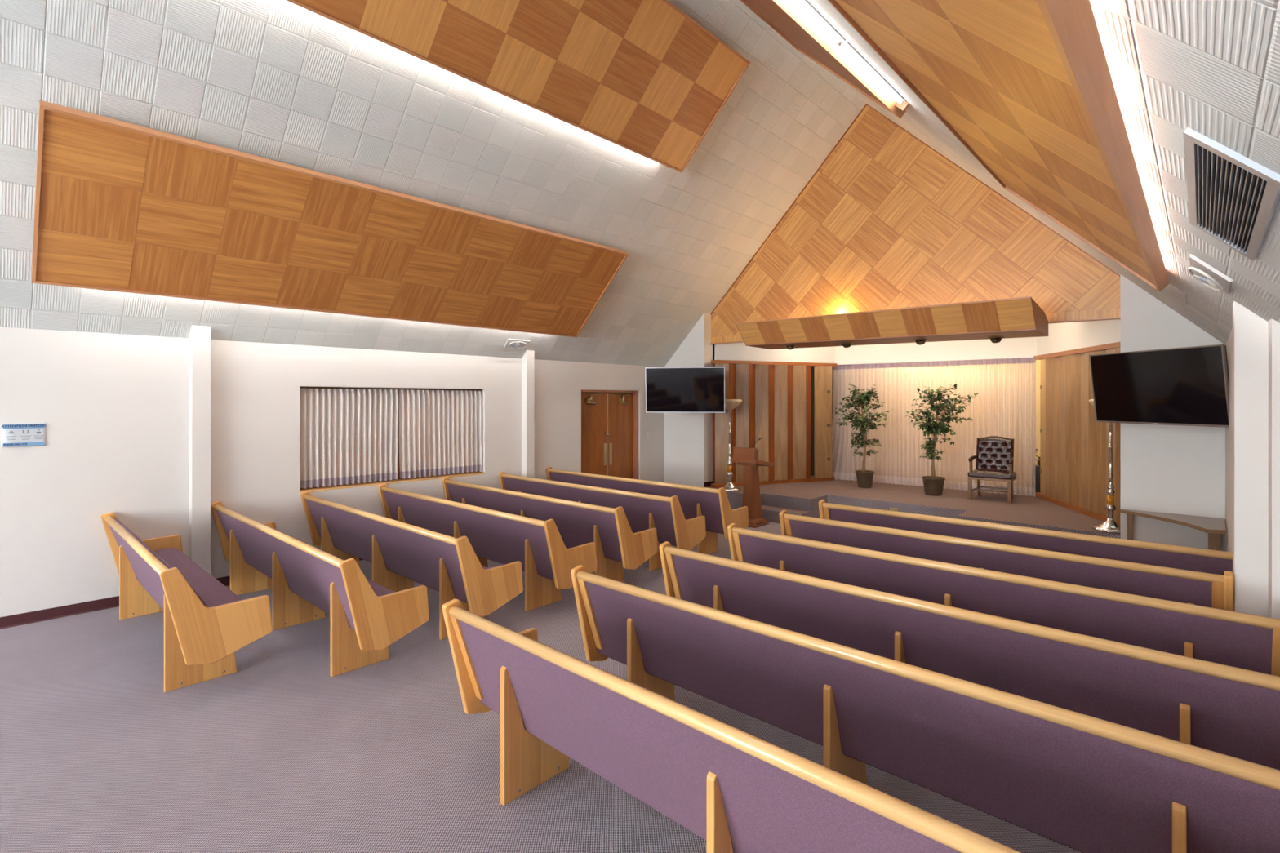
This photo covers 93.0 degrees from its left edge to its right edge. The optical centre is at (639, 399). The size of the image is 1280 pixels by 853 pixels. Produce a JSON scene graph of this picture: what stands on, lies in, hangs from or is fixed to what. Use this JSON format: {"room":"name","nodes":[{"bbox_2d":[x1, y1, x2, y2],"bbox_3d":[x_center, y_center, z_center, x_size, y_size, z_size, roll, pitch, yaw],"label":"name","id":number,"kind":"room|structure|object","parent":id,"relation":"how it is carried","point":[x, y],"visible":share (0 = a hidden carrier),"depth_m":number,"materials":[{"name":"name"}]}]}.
{"room":"house of worship","nodes":[
{"label":"house of worship","id":0,"kind":"room"},
{"bbox_2d":[188,324,210,574],"bbox_3d":[-4.196,0.560,5.790,0.135,2.540,0.150,0,0,43],"label":"pillar","id":1,"kind":"structure","parent":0,"point":[199,340],"depth_m":5.75,"materials":[{"name":"white paint"}]},
{"bbox_2d":[0,326,664,617],"bbox_3d":[-4.759,0.615,5.429,0.240,2.430,15.500,0,0,43],"label":"wall","id":2,"kind":"structure","parent":0,"point":[113,408],"depth_m":5.67,"materials":[{"name":"white paint"}]},
{"bbox_2d":[0,422,45,447],"bbox_3d":[-5.023,0.285,4.953,0.019,0.192,0.259,0,0,43],"label":"notice sheet","id":3,"kind":"object","parent":2,"relation":"attached to","point":[19,434],"visible":1,"depth_m":4.95,"materials":[{"name":"white paper"}]},
{"bbox_2d":[0,558,363,629],"bbox_3d":[-4.707,1.785,5.217,0.124,0.090,15.260,0,0,43],"label":"baseboard","id":4,"kind":"structure","parent":2,"relation":"attached to","point":[9,621],"depth_m":5.12,"materials":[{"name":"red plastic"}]},
{"bbox_2d":[299,386,482,390],"bbox_3d":[-2.900,-0.136,7.354,0.040,0.017,2.261,0,0,43],"label":"track","id":5,"kind":"object","parent":2,"relation":"attached to","point":[300,387],"visible":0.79,"depth_m":7.19,"materials":[{"name":"brown metal"}]},
{"bbox_2d":[299,388,398,488],"bbox_3d":[-3.290,0.415,6.934,0.077,1.080,1.085,0,0,43],"label":"window curtain","id":6,"kind":"object","parent":5,"relation":"hanging from","point":[347,436],"visible":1,"depth_m":6.89,"materials":[{"name":"fabric"}]},
{"bbox_2d":[399,389,482,478],"bbox_3d":[-2.527,0.415,7.759,0.077,1.080,1.142,0,0,43],"label":"window curtain","id":7,"kind":"object","parent":5,"relation":"hanging from","point":[440,431],"visible":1,"depth_m":7.72,"materials":[{"name":"fabric"}]},
{"bbox_2d":[299,388,484,493],"bbox_3d":[-2.924,0.423,7.376,0.206,1.138,2.273,0,0,43],"label":"window","id":8,"kind":"structure","parent":2,"relation":"in","point":[398,480],"depth_m":7.36,"materials":[{"name":"brown wood"}]},
{"bbox_2d":[581,389,644,479],"bbox_3d":[-0.504,0.835,10.000,0.232,1.990,1.430,0,0,43],"label":"door","id":9,"kind":"structure","parent":2,"relation":"in","point":[609,418],"depth_m":10.06,"materials":[{"name":"brown wood"}]},
{"bbox_2d":[521,350,534,478],"bbox_3d":[-1.591,0.560,8.603,0.135,2.540,0.137,0,0,43],"label":"pillar","id":10,"kind":"structure","parent":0,"point":[528,358],"depth_m":8.55,"materials":[{"name":"white paint"}]},
{"bbox_2d":[0,521,1081,852],"bbox_3d":[-1.753,1.890,3.122,7.705,0.120,16.200,0,0,43],"label":"floor","id":11,"kind":"structure","parent":0,"point":[277,753],"depth_m":3.12,"materials":[{"name":"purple carpet"}]},
{"bbox_2d":[101,511,271,692],"bbox_3d":[-3.534,1.407,4.607,2.630,0.845,0.576,0,0,43],"label":"pew","id":12,"kind":"object","parent":11,"relation":"on","point":[206,622],"visible":1,"depth_m":3.88,"materials":[{"name":"brown wood"}]},
{"bbox_2d":[210,501,429,676],"bbox_3d":[-2.794,1.407,5.002,3.180,0.845,0.576,0,0,43],"label":"pew","id":13,"kind":"object","parent":11,"relation":"on","point":[306,581],"visible":0.95,"depth_m":4.26,"materials":[{"name":"brown wood"}]},
{"bbox_2d":[300,491,523,639],"bbox_3d":[-2.264,1.407,5.611,3.157,0.845,0.576,0,0,43],"label":"pew","id":14,"kind":"object","parent":11,"relation":"on","point":[400,553],"visible":0.94,"depth_m":5.00,"materials":[{"name":"purple fabric"}]},
{"bbox_2d":[377,484,597,611],"bbox_3d":[-1.715,1.407,6.231,3.119,0.845,0.576,0,0,43],"label":"pew","id":15,"kind":"object","parent":11,"relation":"on","point":[500,537],"visible":0.77,"depth_m":5.50,"materials":[{"name":"purple fabric"}]},
{"bbox_2d":[441,477,657,582],"bbox_3d":[-1.164,1.407,6.826,3.121,0.845,0.576,0,0,43],"label":"pew","id":16,"kind":"object","parent":11,"relation":"on","point":[577,523],"visible":0.71,"depth_m":6.05,"materials":[{"name":"purple fabric"}]},
{"bbox_2d":[498,471,706,570],"bbox_3d":[-0.605,1.407,7.455,3.085,0.845,0.576,0,0,43],"label":"pew","id":17,"kind":"object","parent":11,"relation":"on","point":[643,512],"visible":0.64,"depth_m":6.63,"materials":[{"name":"purple fabric"}]},
{"bbox_2d":[546,466,748,554],"bbox_3d":[-0.043,1.407,8.049,3.103,0.845,0.576,0,0,43],"label":"pew","id":18,"kind":"object","parent":11,"relation":"on","point":[713,504],"visible":0.46,"depth_m":7.22,"materials":[{"name":"purple fabric"}]},
{"bbox_2d":[441,598,1022,852],"bbox_3d":[0.347,1.407,2.137,3.054,0.845,0.576,0,0,43],"label":"pew","id":19,"kind":"object","parent":11,"relation":"on","point":[737,790],"visible":1,"depth_m":2.10,"materials":[{"name":"purple fabric"}]},
{"bbox_2d":[730,437,773,528],"bbox_3d":[1.649,1.187,8.934,0.430,1.287,0.490,0,0,43],"label":"lectern","id":20,"kind":"object","parent":11,"relation":"on","point":[748,457],"visible":0.77,"depth_m":8.83,"materials":[{"name":"brown wood"}]},
{"bbox_2d":[570,564,1279,852],"bbox_3d":[0.908,1.407,2.746,3.059,0.845,0.576,0,0,43],"label":"pew","id":21,"kind":"object","parent":11,"relation":"on","point":[1082,783],"visible":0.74,"depth_m":2.27,"materials":[{"name":"purple fabric"}]},
{"bbox_2d":[659,541,1279,770],"bbox_3d":[1.454,1.407,3.348,3.076,0.845,0.576,0,0,43],"label":"pew","id":22,"kind":"object","parent":11,"relation":"on","point":[1234,712],"visible":0.54,"depth_m":2.80,"materials":[{"name":"purple fabric"}]},
{"bbox_2d":[727,523,1279,676],"bbox_3d":[2.016,1.407,3.971,3.088,0.845,0.576,0,0,43],"label":"pew","id":23,"kind":"object","parent":11,"relation":"on","point":[1249,642],"visible":0.48,"depth_m":3.44,"materials":[{"name":"purple fabric"}]},
{"bbox_2d":[778,510,1233,611],"bbox_3d":[2.486,1.407,4.619,2.885,0.845,0.576,0,0,43],"label":"pew","id":24,"kind":"object","parent":11,"relation":"on","point":[1184,586],"visible":0.35,"depth_m":4.13,"materials":[{"name":"purple fabric"}]},
{"bbox_2d":[818,499,1232,575],"bbox_3d":[3.078,1.407,5.121,3.091,0.845,0.576,0,0,43],"label":"pew","id":25,"kind":"object","parent":11,"relation":"on","point":[1183,557],"visible":0.16,"depth_m":4.72,"materials":[{"name":"purple fabric"}]},
{"bbox_2d":[1120,509,1226,551],"bbox_3d":[5.159,1.496,5.928,0.795,0.668,0.790,0,0,43],"label":"table","id":26,"kind":"object","parent":11,"relation":"on","point":[1215,527],"visible":0.71,"depth_m":5.91,"materials":[{"name":"brown wood"}]},
{"bbox_2d":[0,0,1279,367],"bbox_3d":[-2.022,-2.174,2.758,8.046,4.138,15.700,0,0,43],"label":"ceiling","id":27,"kind":"structure","parent":0,"point":[282,81],"depth_m":5.09,"materials":[{"name":"tile"}]},
{"bbox_2d":[31,99,628,337],"bbox_3d":[-2.433,-1.422,6.321,1.146,1.067,5.480,0,0,43],"label":"ceiling light panel","id":28,"kind":"object","parent":27,"relation":"attached to","point":[120,206],"visible":1,"depth_m":5.35,"materials":[{"name":"brown wood"}]},
{"bbox_2d":[503,338,529,349],"bbox_3d":[-1.675,-0.761,8.297,0.129,0.129,0.360,0,0,43],"label":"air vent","id":29,"kind":"object","parent":27,"relation":"attached to","point":[510,343],"visible":1,"depth_m":8.27,"materials":[{"name":"grey paint"}]},
{"bbox_2d":[286,0,751,173],"bbox_3d":[-1.057,-3.276,5.078,1.107,1.028,5.525,0,0,43],"label":"ceiling light panel","id":30,"kind":"object","parent":27,"relation":"attached to","point":[643,77],"visible":1,"depth_m":5.68,"materials":[{"name":"oak wood"},{"name":"oak veneer"},{"name":"white painted metal"}]},
{"bbox_2d":[739,0,910,118],"bbox_3d":[0.222,-3.058,3.828,1.171,1.109,5.320,0,0,43],"label":"ceiling light panel","id":31,"kind":"object","parent":27,"relation":"attached to","point":[786,18],"visible":1,"depth_m":4.79,"materials":[{"name":"white plastic"}]},
{"bbox_2d":[827,0,1169,292],"bbox_3d":[1.508,-1.265,2.624,1.018,1.018,5.300,0,0,43],"label":"ceiling panel","id":32,"kind":"object","parent":27,"relation":"attached to","point":[1026,86],"visible":1,"depth_m":2.20,"materials":[{"name":"brown wood"}]},
{"bbox_2d":[1168,284,1187,304],"bbox_3d":[4.281,-0.842,4.826,0.108,0.108,0.660,0,0,43],"label":"cover plate","id":33,"kind":"object","parent":27,"relation":"attached to","point":[1178,294],"visible":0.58,"depth_m":4.78,"materials":[{"name":"grey paint"}]},
{"bbox_2d":[1187,253,1234,293],"bbox_3d":[3.011,-0.659,3.209,0.176,0.176,0.460,0,0,43],"label":"ceiling speaker","id":34,"kind":"object","parent":27,"relation":"attached to","point":[1206,274],"visible":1,"depth_m":3.13,"materials":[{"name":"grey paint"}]},
{"bbox_2d":[1182,127,1279,261],"bbox_3d":[1.917,-0.633,1.986,0.191,0.191,1.150,0,0,43],"label":"ceiling vent","id":35,"kind":"object","parent":27,"relation":"in","point":[1233,198],"visible":1,"depth_m":1.84,"materials":[{"name":"silver metal"}]},
{"bbox_2d":[664,312,712,487],"bbox_3d":[0.767,0.168,10.711,1.090,3.325,0.240,0,0,43],"label":"wall","id":36,"kind":"structure","parent":0,"point":[688,437],"depth_m":10.42,"materials":[{"name":"white paint"}]},
{"bbox_2d":[644,366,724,413],"bbox_3d":[0.779,-0.154,9.915,1.240,0.711,1.013,0,0,10],"label":"television","id":37,"kind":"object","parent":36,"relation":"attached to","point":[668,389],"visible":1,"depth_m":9.46,"materials":[{"name":"black plastic"}]},
{"bbox_2d":[703,480,713,487],"bbox_3d":[0.841,1.610,10.637,0.900,0.440,0.248,0,0,43],"label":"baseboard","id":38,"kind":"structure","parent":36,"relation":"attached to","point":[707,483],"depth_m":10.32,"materials":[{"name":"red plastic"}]},
{"bbox_2d":[712,344,832,475],"bbox_3d":[4.434,0.000,9.829,7.650,2.940,3.450,0,0,43],"label":"wall","id":39,"kind":"structure","parent":0,"point":[811,367],"depth_m":11.80,"materials":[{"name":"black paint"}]},
{"bbox_2d":[760,505,811,523],"bbox_3d":[2.137,1.740,9.163,0.805,0.180,0.310,0,0,43],"label":"step","id":40,"kind":"structure","parent":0,"point":[771,513],"depth_m":9.10,"materials":[{"name":"carpet"}]},
{"bbox_2d":[705,475,1119,538],"bbox_3d":[4.256,1.650,9.674,7.500,0.360,3.820,0,0,43],"label":"stage platform","id":41,"kind":"structure","parent":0,"point":[1033,512],"depth_m":8.95,"materials":[{"name":"carpet"}]},
{"bbox_2d":[722,399,742,491],"bbox_3d":[1.466,0.729,9.914,0.400,1.480,0.400,0,0,43],"label":"lamp","id":42,"kind":"object","parent":41,"relation":"on","point":[730,404],"visible":0.85,"depth_m":9.87,"materials":[{"name":"silver metal"}]},
{"bbox_2d":[711,360,836,488],"bbox_3d":[2.408,0.400,10.685,2.588,2.139,0.290,0,0,-19],"label":"folding partition","id":43,"kind":"structure","parent":41,"relation":"on","point":[775,407],"depth_m":10.65,"materials":[{"name":"brown wood"}]},
{"bbox_2d":[833,383,894,488],"bbox_3d":[3.749,0.596,10.191,0.916,1.746,0.994,0,0,-34],"label":"potted ficus","id":44,"kind":"object","parent":41,"relation":"on","point":[864,477],"visible":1,"depth_m":10.16,"materials":[{"name":"plant"}]},
{"bbox_2d":[855,470,874,488],"bbox_3d":[3.782,1.334,10.222,0.302,0.270,0.302,0,0,43],"label":"pot","id":45,"kind":"object","parent":44,"relation":"on","point":[864,477],"depth_m":10.12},
{"bbox_2d":[889,507,898,511],"bbox_3d":[3.645,1.580,8.720,0.120,0.060,0.017,0,0,43],"label":"outlet box","id":46,"kind":"object","parent":41,"relation":"attached to","point":[891,508],"visible":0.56,"depth_m":8.71,"materials":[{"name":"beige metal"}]},
{"bbox_2d":[906,383,977,496],"bbox_3d":[4.622,0.612,9.337,0.973,1.714,0.991,0,0,43],"label":"potted ficus","id":47,"kind":"object","parent":41,"relation":"on","point":[933,485],"visible":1,"depth_m":9.32,"materials":[{"name":"plant"}]},
{"bbox_2d":[921,475,945,496],"bbox_3d":[4.549,1.334,9.416,0.329,0.270,0.329,0,0,43],"label":"pot","id":48,"kind":"object","parent":47,"relation":"on","point":[933,485],"depth_m":9.31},
{"bbox_2d":[968,435,1016,503],"bbox_3d":[5.218,1.006,8.997,0.566,0.925,0.514,0,0,39],"label":"armchair","id":49,"kind":"object","parent":41,"relation":"on","point":[994,457],"visible":1,"depth_m":9.03,"materials":[{"name":"brown leather"}]},
{"bbox_2d":[1035,464,1039,492],"bbox_3d":[6.281,1.249,9.476,0.300,0.440,0.280,0,0,43],"label":"pedestal","id":50,"kind":"object","parent":41,"relation":"on","point":[1037,467],"visible":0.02,"depth_m":9.42,"materials":[{"name":"black plastic"}]},
{"bbox_2d":[1035,448,1039,466],"bbox_3d":[6.278,0.889,9.463,0.284,0.278,0.247,0,0,-3],"label":"flower arrangement","id":51,"kind":"object","parent":50,"relation":"on","point":[1038,454],"visible":0.17,"depth_m":9.47,"materials":[{"name":"yellow plant"}]},
{"bbox_2d":[1033,342,1119,525],"bbox_3d":[5.761,0.400,7.839,0.110,2.139,2.986,0,0,12],"label":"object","id":52,"kind":"structure","parent":41,"relation":"on","point":[1074,449],"depth_m":8.09,"materials":[{"name":"brown wood"}]},
{"bbox_2d":[1088,399,1119,533],"bbox_3d":[5.287,0.729,6.825,0.400,1.480,0.400,0,0,43],"label":"lamp","id":53,"kind":"object","parent":41,"relation":"on","point":[1109,526],"visible":0.59,"depth_m":6.81,"materials":[{"name":"silver metal"}]},
{"bbox_2d":[714,319,1119,364],"bbox_3d":[4.235,-0.958,9.394,5.794,0.625,2.480,0,0,43],"label":"wall","id":54,"kind":"structure","parent":0,"point":[1063,336],"depth_m":10.08,"materials":[{"name":"white paint"}]},
{"bbox_2d":[711,103,1119,344],"bbox_3d":[3.268,-2.533,8.545,5.529,3.280,0.100,0,0,43],"label":"panelling","id":55,"kind":"object","parent":54,"relation":"on","point":[886,220],"visible":0.76,"depth_m":8.26,"materials":[{"name":"brown wood"}]},
{"bbox_2d":[735,296,1048,349],"bbox_3d":[3.077,-0.933,7.981,3.693,0.382,0.977,0,0,43],"label":"valance","id":56,"kind":"object","parent":55,"relation":"attached to","point":[1019,317],"visible":1,"depth_m":7.43,"materials":[{"name":"brown wood"}]},
{"bbox_2d":[784,345,796,350],"bbox_3d":[2.193,-0.771,8.845,0.174,0.082,0.174,0,0,43],"label":"spotlight","id":57,"kind":"object","parent":56,"relation":"attached to","point":[788,347],"visible":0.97,"depth_m":8.81,"materials":[{"name":"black metal"}]},
{"bbox_2d":[840,342,853,347],"bbox_3d":[2.842,-0.757,8.353,0.174,0.082,0.174,0,0,43],"label":"spotlight","id":58,"kind":"object","parent":56,"relation":"attached to","point":[844,344],"visible":0.98,"depth_m":8.31,"materials":[{"name":"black metal"}]},
{"bbox_2d":[913,339,928,345],"bbox_3d":[3.580,-0.742,7.752,0.174,0.082,0.174,0,0,43],"label":"spotlight","id":59,"kind":"object","parent":56,"relation":"attached to","point":[919,342],"visible":0.98,"depth_m":7.71,"materials":[{"name":"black metal"}]},
{"bbox_2d":[987,337,1004,342],"bbox_3d":[4.297,-0.726,7.333,0.174,0.082,0.174,0,0,43],"label":"spotlight","id":60,"kind":"object","parent":56,"relation":"attached to","point":[997,340],"visible":0.98,"depth_m":7.30,"materials":[{"name":"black metal"}]},
{"bbox_2d":[831,357,1035,496],"bbox_3d":[4.680,0.407,10.309,3.439,2.105,0.194,0,0,39],"label":"stage curtain","id":61,"kind":"object","parent":54,"relation":"hanging from","point":[1004,405],"visible":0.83,"depth_m":10.05,"materials":[{"name":"beige fabric"}]},
{"bbox_2d":[1035,360,1039,465],"bbox_3d":[5.559,0.100,10.934,4.100,2.740,0.100,0,0,43],"label":"wall","id":62,"kind":"structure","parent":0,"point":[1037,362],"depth_m":9.97,"materials":[{"name":"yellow paint"}]},
{"bbox_2d":[1120,274,1225,551],"bbox_3d":[5.513,0.233,6.234,0.910,3.195,0.120,0,0,43],"label":"wall","id":63,"kind":"structure","parent":0,"point":[1175,469],"depth_m":6.25,"materials":[{"name":"white paint"}]},
{"bbox_2d":[1088,343,1229,427],"bbox_3d":[5.183,-0.118,5.751,0.877,0.698,1.240,0,0,-10],"label":"television","id":64,"kind":"object","parent":63,"relation":"attached to","point":[1185,386],"visible":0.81,"depth_m":5.58,"materials":[{"name":"black plastic"}]},
{"bbox_2d":[1225,301,1279,619],"bbox_3d":[0.758,0.626,0.320,0.412,2.407,15.500,0,0,43],"label":"wall","id":65,"kind":"structure","parent":0,"point":[1250,331],"depth_m":3.41,"materials":[{"name":"white paint"}]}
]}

